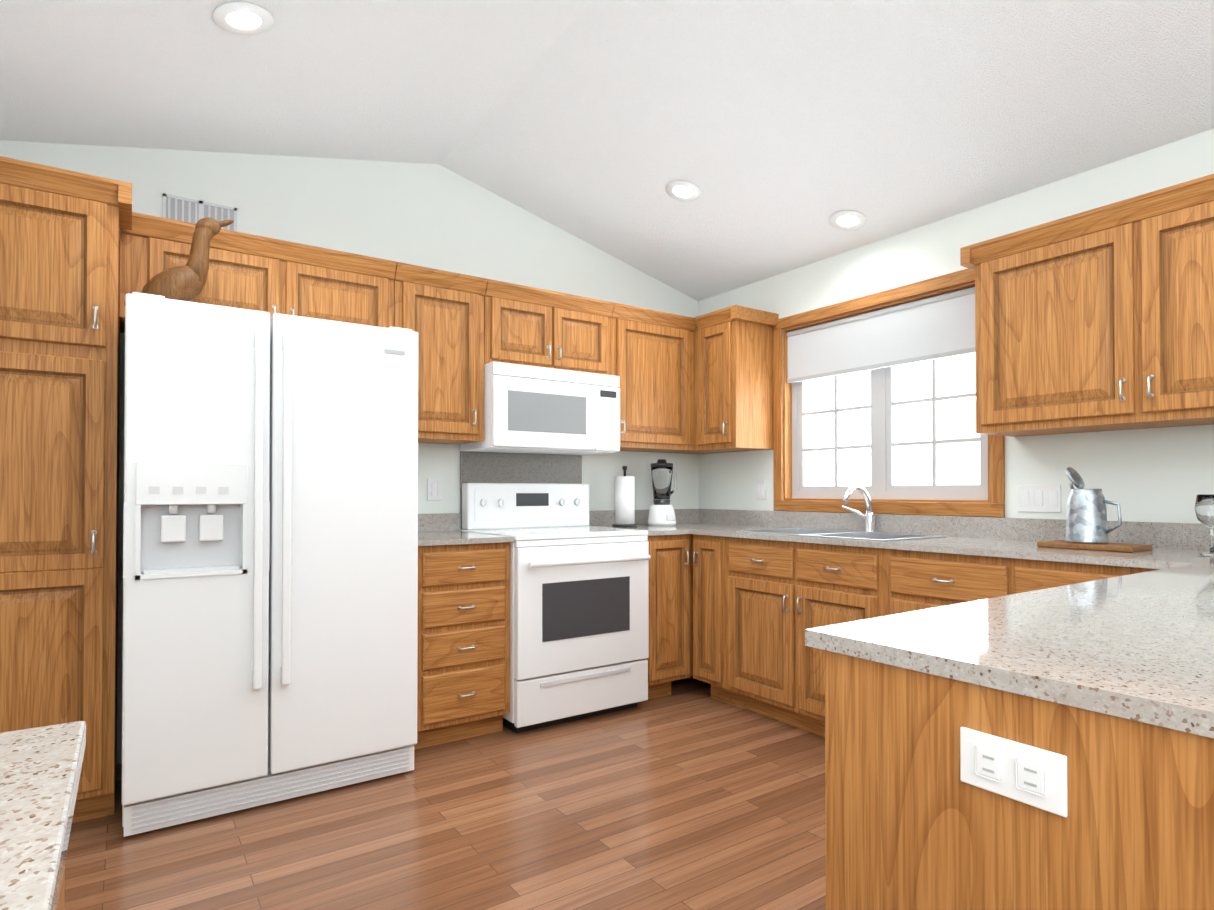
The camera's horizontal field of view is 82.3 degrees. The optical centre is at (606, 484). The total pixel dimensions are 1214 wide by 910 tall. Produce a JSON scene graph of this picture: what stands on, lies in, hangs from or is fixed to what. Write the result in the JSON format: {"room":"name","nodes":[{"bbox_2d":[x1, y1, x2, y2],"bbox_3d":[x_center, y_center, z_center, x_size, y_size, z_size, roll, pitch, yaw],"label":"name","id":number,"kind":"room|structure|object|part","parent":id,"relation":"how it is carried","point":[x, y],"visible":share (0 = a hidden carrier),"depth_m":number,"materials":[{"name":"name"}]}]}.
{"room":"kitchen","nodes":[
{"label":"kitchen","id":0,"kind":"room"},
{"bbox_2d":[0,140,698,763],"bbox_3d":[-1.010,-0.279,3.624,4.100,2.870,0.120,0,-1,-34],"label":"wall","id":1,"kind":"structure","parent":0,"point":[436,216],"depth_m":3.55,"materials":[{"name":"white paint"}]},
{"bbox_2d":[162,193,236,230],"bbox_3d":[-1.772,-1.160,3.029,0.280,0.150,0.010,0,-1,-34],"label":"air vent","id":2,"kind":"object","parent":1,"relation":"in","point":[179,208],"visible":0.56,"depth_m":3.01,"materials":[{"name":"grey plastic"}]},
{"bbox_2d":[120,212,396,332],"bbox_3d":[-1.481,-0.821,3.012,1.031,0.391,0.361,0,-1,-34],"label":"upper cabinet","id":3,"kind":"object","parent":1,"relation":"attached to","point":[271,276],"visible":0.6,"depth_m":2.88,"materials":[{"name":"brown wood"}]},
{"bbox_2d":[427,478,440,500],"bbox_3d":[-0.899,0.026,3.618,0.075,0.115,0.008,0,-1,-34],"label":"outlet","id":4,"kind":"object","parent":1,"relation":"attached to","point":[433,489],"visible":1,"depth_m":3.61,"materials":[{"name":"white plastic"}]},
{"bbox_2d":[394,262,487,443],"bbox_3d":[-0.869,-0.614,3.430,0.446,0.796,0.361,0,-1,-34],"label":"upper cabinet","id":5,"kind":"object","parent":1,"relation":"attached to","point":[441,312],"visible":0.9,"depth_m":3.32,"materials":[{"name":"brown wood"}]},
{"bbox_2d":[460,451,581,528],"bbox_3d":[-0.466,0.033,3.910,0.760,0.413,0.013,0,-1,-34],"label":"panel","id":6,"kind":"object","parent":1,"relation":"attached to","point":[484,467],"visible":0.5,"depth_m":3.88,"materials":[{"name":"stone"}]},
{"bbox_2d":[484,279,614,374],"bbox_3d":[-0.368,-0.804,3.776,0.760,0.409,0.361,0,-1,-34],"label":"upper cabinet","id":7,"kind":"object","parent":1,"relation":"attached to","point":[529,326],"visible":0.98,"depth_m":3.62,"materials":[{"name":"brown wood"}]},
{"bbox_2d":[460,362,619,454],"bbox_3d":[-0.352,-0.386,3.748,0.756,0.417,0.413,0,-1,-34],"label":"microwave","id":8,"kind":"object","parent":7,"relation":"attached to","point":[535,410],"visible":1,"depth_m":3.55,"materials":[{"name":"white"}]},
{"bbox_2d":[611,303,696,452],"bbox_3d":[0.200,-0.606,4.164,0.613,0.796,0.361,0,-1,-34],"label":"upper cabinet","id":9,"kind":"object","parent":1,"relation":"attached to","point":[652,359],"visible":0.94,"depth_m":4.04,"materials":[{"name":"brown wood"}]},
{"bbox_2d":[64,676,825,909],"bbox_3d":[0.835,1.157,0.921,4.100,0.060,6.640,0,-1,-34],"label":"floor","id":10,"kind":"structure","parent":0,"point":[690,793],"depth_m":2.27,"materials":[{"name":"brown wood"}]},
{"bbox_2d":[57,865,64,909],"bbox_3d":[-0.586,0.676,0.180,0.669,0.888,0.550,0,-1,-34],"label":"base cabinet","id":11,"kind":"object","parent":10,"relation":"on","point":[60,905],"visible":0.12,"depth_m":0.37,"materials":[{"name":"brown wood"}]},
{"bbox_2d":[0,721,85,909],"bbox_3d":[-0.120,0.166,-0.482,0.679,0.114,2.220,0,-1,-34],"label":"countertop","id":12,"kind":"structure","parent":11,"relation":"on","point":[40,770],"depth_m":0.45,"materials":[{"name":"stone"}]},
{"bbox_2d":[0,156,131,822],"bbox_3d":[-2.086,0.060,2.412,0.708,2.166,0.651,0,-1,-34],"label":"pantry cabinet","id":13,"kind":"object","parent":10,"relation":"on","point":[59,350],"visible":0.96,"depth_m":2.27,"materials":[{"name":"brown wood"}]},
{"bbox_2d":[122,292,417,836],"bbox_3d":[-1.350,0.258,2.784,0.961,1.755,0.830,0,-1,-34],"label":"refrigerator","id":14,"kind":"object","parent":10,"relation":"on","point":[270,594],"visible":1,"depth_m":2.43,"materials":[{"name":"white metal"}]},
{"bbox_2d":[124,217,233,304],"bbox_3d":[-1.541,-0.806,2.513,0.336,0.375,0.110,0,-1,-34],"label":"duck decoy","id":15,"kind":"object","parent":14,"relation":"on","point":[187,282],"visible":0.62,"depth_m":2.51,"materials":[{"name":"brown wood"}]},
{"bbox_2d":[413,542,509,749],"bbox_3d":[-0.787,0.709,3.297,0.446,0.887,0.651,0,-1,-34],"label":"base cabinet","id":16,"kind":"object","parent":10,"relation":"on","point":[463,679],"visible":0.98,"depth_m":3.05,"materials":[{"name":"brown wood"}]},
{"bbox_2d":[418,513,512,545],"bbox_3d":[-0.791,0.206,3.308,0.446,0.116,0.634,0,-1,-34],"label":"countertop","id":17,"kind":"structure","parent":16,"relation":"on","point":[439,529],"depth_m":3.41,"materials":[{"name":"stone"}]},
{"bbox_2d":[461,483,650,732],"bbox_3d":[-0.259,0.573,3.603,0.764,1.165,0.706,0,-1,-34],"label":"range","id":18,"kind":"object","parent":10,"relation":"on","point":[579,617],"visible":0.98,"depth_m":3.38,"materials":[{"name":"white metal"}]},
{"bbox_2d":[646,534,692,698],"bbox_3d":[0.414,0.718,4.121,0.933,0.887,0.651,0,-1,-34],"label":"base cabinet","id":19,"kind":"object","parent":10,"relation":"on","point":[670,659],"visible":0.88,"depth_m":3.72,"materials":[{"name":"brown wood"}]},
{"bbox_2d":[589,509,688,535],"bbox_3d":[0.151,0.212,3.947,0.296,0.116,0.647,0,-1,-34],"label":"countertop","id":20,"kind":"structure","parent":19,"relation":"on","point":[600,518],"depth_m":4.19,"materials":[{"name":"stone"}]},
{"bbox_2d":[612,466,636,526],"bbox_3d":[0.105,0.069,4.107,0.150,0.356,0.150,0,-1,-34],"label":"paper towel holder","id":21,"kind":"object","parent":20,"relation":"on","point":[624,500],"visible":1,"depth_m":4.06,"materials":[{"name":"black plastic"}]},
{"bbox_2d":[648,459,676,525],"bbox_3d":[0.347,0.048,4.249,0.205,0.401,0.176,0,-1,-34],"label":"blender","id":22,"kind":"object","parent":20,"relation":"on","point":[661,512],"visible":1,"depth_m":4.19,"materials":[{"name":"white plastic"}]},
{"bbox_2d":[693,534,808,701],"bbox_3d":[0.779,0.715,3.864,0.622,0.888,0.280,0,-1,-34],"label":"base cabinet","id":23,"kind":"object","parent":10,"relation":"on","point":[712,555],"depth_m":3.62,"materials":[{"name":"brown wood"}]},
{"bbox_2d":[725,562,884,736],"bbox_3d":[1.117,0.804,3.371,0.622,0.700,0.915,0,-1,-34],"label":"base cabinet","id":24,"kind":"object","parent":10,"relation":"on","point":[760,606],"depth_m":3.24,"materials":[{"name":"brown wood"}]},
{"bbox_2d":[877,548,1158,615],"bbox_3d":[1.656,0.701,2.587,0.622,0.888,0.989,0,-1,-34],"label":"base cabinet","id":25,"kind":"object","parent":10,"relation":"on","point":[910,580],"depth_m":2.56,"materials":[{"name":"brown wood"}]},
{"bbox_2d":[689,509,1213,565],"bbox_3d":[1.427,0.201,2.913,0.635,0.116,3.797,0,-1,-34],"label":"countertop","id":26,"kind":"structure","parent":25,"relation":"on","point":[1018,538],"depth_m":2.93,"materials":[{"name":"stone"}]},
{"bbox_2d":[737,528,945,540],"bbox_3d":[1.099,0.322,3.355,0.474,0.174,0.844,0,-1,-34],"label":"double-bowl sink","id":27,"kind":"object","parent":26,"relation":"in","point":[875,536],"visible":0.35,"depth_m":3.40,"materials":[{"name":"silver metal"}]},
{"bbox_2d":[842,484,875,531],"bbox_3d":[1.224,0.120,3.507,0.245,0.242,0.161,0,-1,-34],"label":"kitchen faucet","id":28,"kind":"object","parent":26,"relation":"on","point":[869,517],"visible":0.96,"depth_m":3.50,"materials":[{"name":"silver metal"}]},
{"bbox_2d":[1037,540,1151,551],"bbox_3d":[1.754,0.221,2.508,0.180,0.018,0.300,0,-1,-34],"label":"board","id":29,"kind":"object","parent":26,"relation":"on","point":[1122,547],"visible":0.96,"depth_m":2.45,"materials":[{"name":"brown wood"}]},
{"bbox_2d":[1065,467,1121,543],"bbox_3d":[1.755,0.072,2.508,0.132,0.276,0.176,0,-1,-34],"label":"pitcher","id":30,"kind":"object","parent":29,"relation":"on","point":[1086,516],"visible":1,"depth_m":2.48,"materials":[{"name":"metal"}]},
{"bbox_2d":[1194,494,1213,555],"bbox_3d":[1.930,0.130,2.217,0.084,0.195,0.084,0,-1,-34],"label":"wine glass","id":31,"kind":"object","parent":26,"relation":"on","point":[1204,507],"visible":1,"depth_m":2.21,"materials":[{"name":"clear glass"}]},
{"bbox_2d":[825,650,1213,909],"bbox_3d":[0.813,0.682,0.789,0.569,0.888,0.959,0,-1,-34],"label":"base cabinet","id":32,"kind":"object","parent":10,"relation":"on","point":[913,821],"visible":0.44,"depth_m":0.80,"materials":[{"name":"brown wood"}]},
{"bbox_2d":[805,557,1213,737],"bbox_3d":[1.267,0.228,1.099,1.680,0.024,0.990,0,-1,-34],"label":"countertop","id":33,"kind":"structure","parent":32,"relation":"on","point":[1139,647],"depth_m":0.95,"materials":[{"name":"stone"}]},
{"bbox_2d":[960,727,1067,816],"bbox_3d":[0.461,0.326,0.794,0.009,0.066,0.116,0,-1,-34],"label":"outlet","id":34,"kind":"object","parent":32,"relation":"attached to","point":[1027,774],"visible":1,"depth_m":0.79,"materials":[{"name":"white plastic"}]},
{"bbox_2d":[0,0,1213,300],"bbox_3d":[0.835,-1.528,0.950,4.100,0.569,6.640,0,-1,-34],"label":"ceiling","id":35,"kind":"structure","parent":0,"point":[778,132],"depth_m":2.66,"materials":[{"name":"white paint"}]},
{"bbox_2d":[213,2,273,34],"bbox_3d":[-1.147,-1.470,2.196,0.176,0.008,0.176,-14,8,-34],"label":"recessed light","id":36,"kind":"object","parent":35,"relation":"in","point":[243,18],"visible":1,"depth_m":2.19,"materials":[{"name":"white glass"}]},
{"bbox_2d":[666,180,700,201],"bbox_3d":[0.378,-1.456,3.449,0.176,0.008,0.176,17,-10,-33],"label":"recessed light","id":37,"kind":"object","parent":35,"relation":"in","point":[683,190],"visible":1,"depth_m":3.45,"materials":[{"name":"white glass"}]},
{"bbox_2d":[829,210,866,229],"bbox_3d":[1.186,-1.299,3.420,0.176,0.007,0.176,17,-10,-33],"label":"recessed light","id":38,"kind":"object","parent":35,"relation":"in","point":[847,220],"visible":1,"depth_m":3.42,"materials":[{"name":"white"}]},
{"bbox_2d":[698,129,1213,522],"bbox_3d":[2.476,-0.076,2.061,0.120,2.430,6.400,0,-1,-34],"label":"wall","id":39,"kind":"structure","parent":0,"point":[1165,474],"depth_m":2.92,"materials":[{"name":"white paint"}]},
{"bbox_2d":[665,305,778,453],"bbox_3d":[0.664,-0.605,4.277,0.361,0.796,0.701,0,-1,-34],"label":"upper cabinet","id":40,"kind":"object","parent":39,"relation":"attached to","point":[733,378],"visible":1,"depth_m":4.04,"materials":[{"name":"brown wood"}]},
{"bbox_2d":[756,480,764,498],"bbox_3d":[0.927,0.032,4.199,0.008,0.115,0.075,0,-1,-34],"label":"outlet","id":41,"kind":"object","parent":39,"relation":"attached to","point":[760,489],"visible":1,"depth_m":4.20,"materials":[{"name":"white plastic"}]},
{"bbox_2d":[773,268,1004,516],"bbox_3d":[1.402,-0.413,3.599,0.123,1.126,1.309,0,-1,-34],"label":"window","id":42,"kind":"structure","parent":39,"relation":"in","point":[993,505],"depth_m":3.60,"materials":[{"name":"brown wood"}]},
{"bbox_2d":[787,287,974,382],"bbox_3d":[1.391,-0.748,3.594,0.035,0.301,1.153,0,-1,-34],"label":"window blind","id":43,"kind":"object","parent":42,"relation":"attached to","point":[937,327],"visible":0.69,"depth_m":3.53,"materials":[{"name":"grey fabric"}]},
{"bbox_3d":[1.434,-0.413,3.621,0.045,0.978,1.161,0,-1,-34],"label":"vinyl window frame","id":44,"kind":"part","parent":42,"relation":"part of","materials":[{"name":"white plastic"}]},
{"bbox_2d":[1018,485,1060,512],"bbox_3d":[1.811,0.058,2.913,0.008,0.115,0.165,0,-1,-34],"label":"switch plate","id":45,"kind":"object","parent":39,"relation":"attached to","point":[1039,498],"visible":1,"depth_m":2.91,"materials":[{"name":"white plastic"}]},
{"bbox_2d":[964,178,1213,436],"bbox_3d":[1.925,-0.573,2.445,0.353,0.722,1.111,0,-1,-34],"label":"upper cabinet","id":46,"kind":"object","parent":39,"relation":"attached to","point":[1098,319],"depth_m":2.45,"materials":[{"name":"brown wood"}]},
{"label":"outside","id":47,"kind":"structure","parent":0,"visible":0},
{"bbox_2d":[805,353,979,485],"bbox_3d":[2.616,-0.335,4.465,0.170,4.200,5.800,0,-1,-34],"label":"window panes","id":48,"kind":"structure","parent":47,"point":[958,463],"depth_m":5.15,"materials":[{"name":"white"}]}
]}

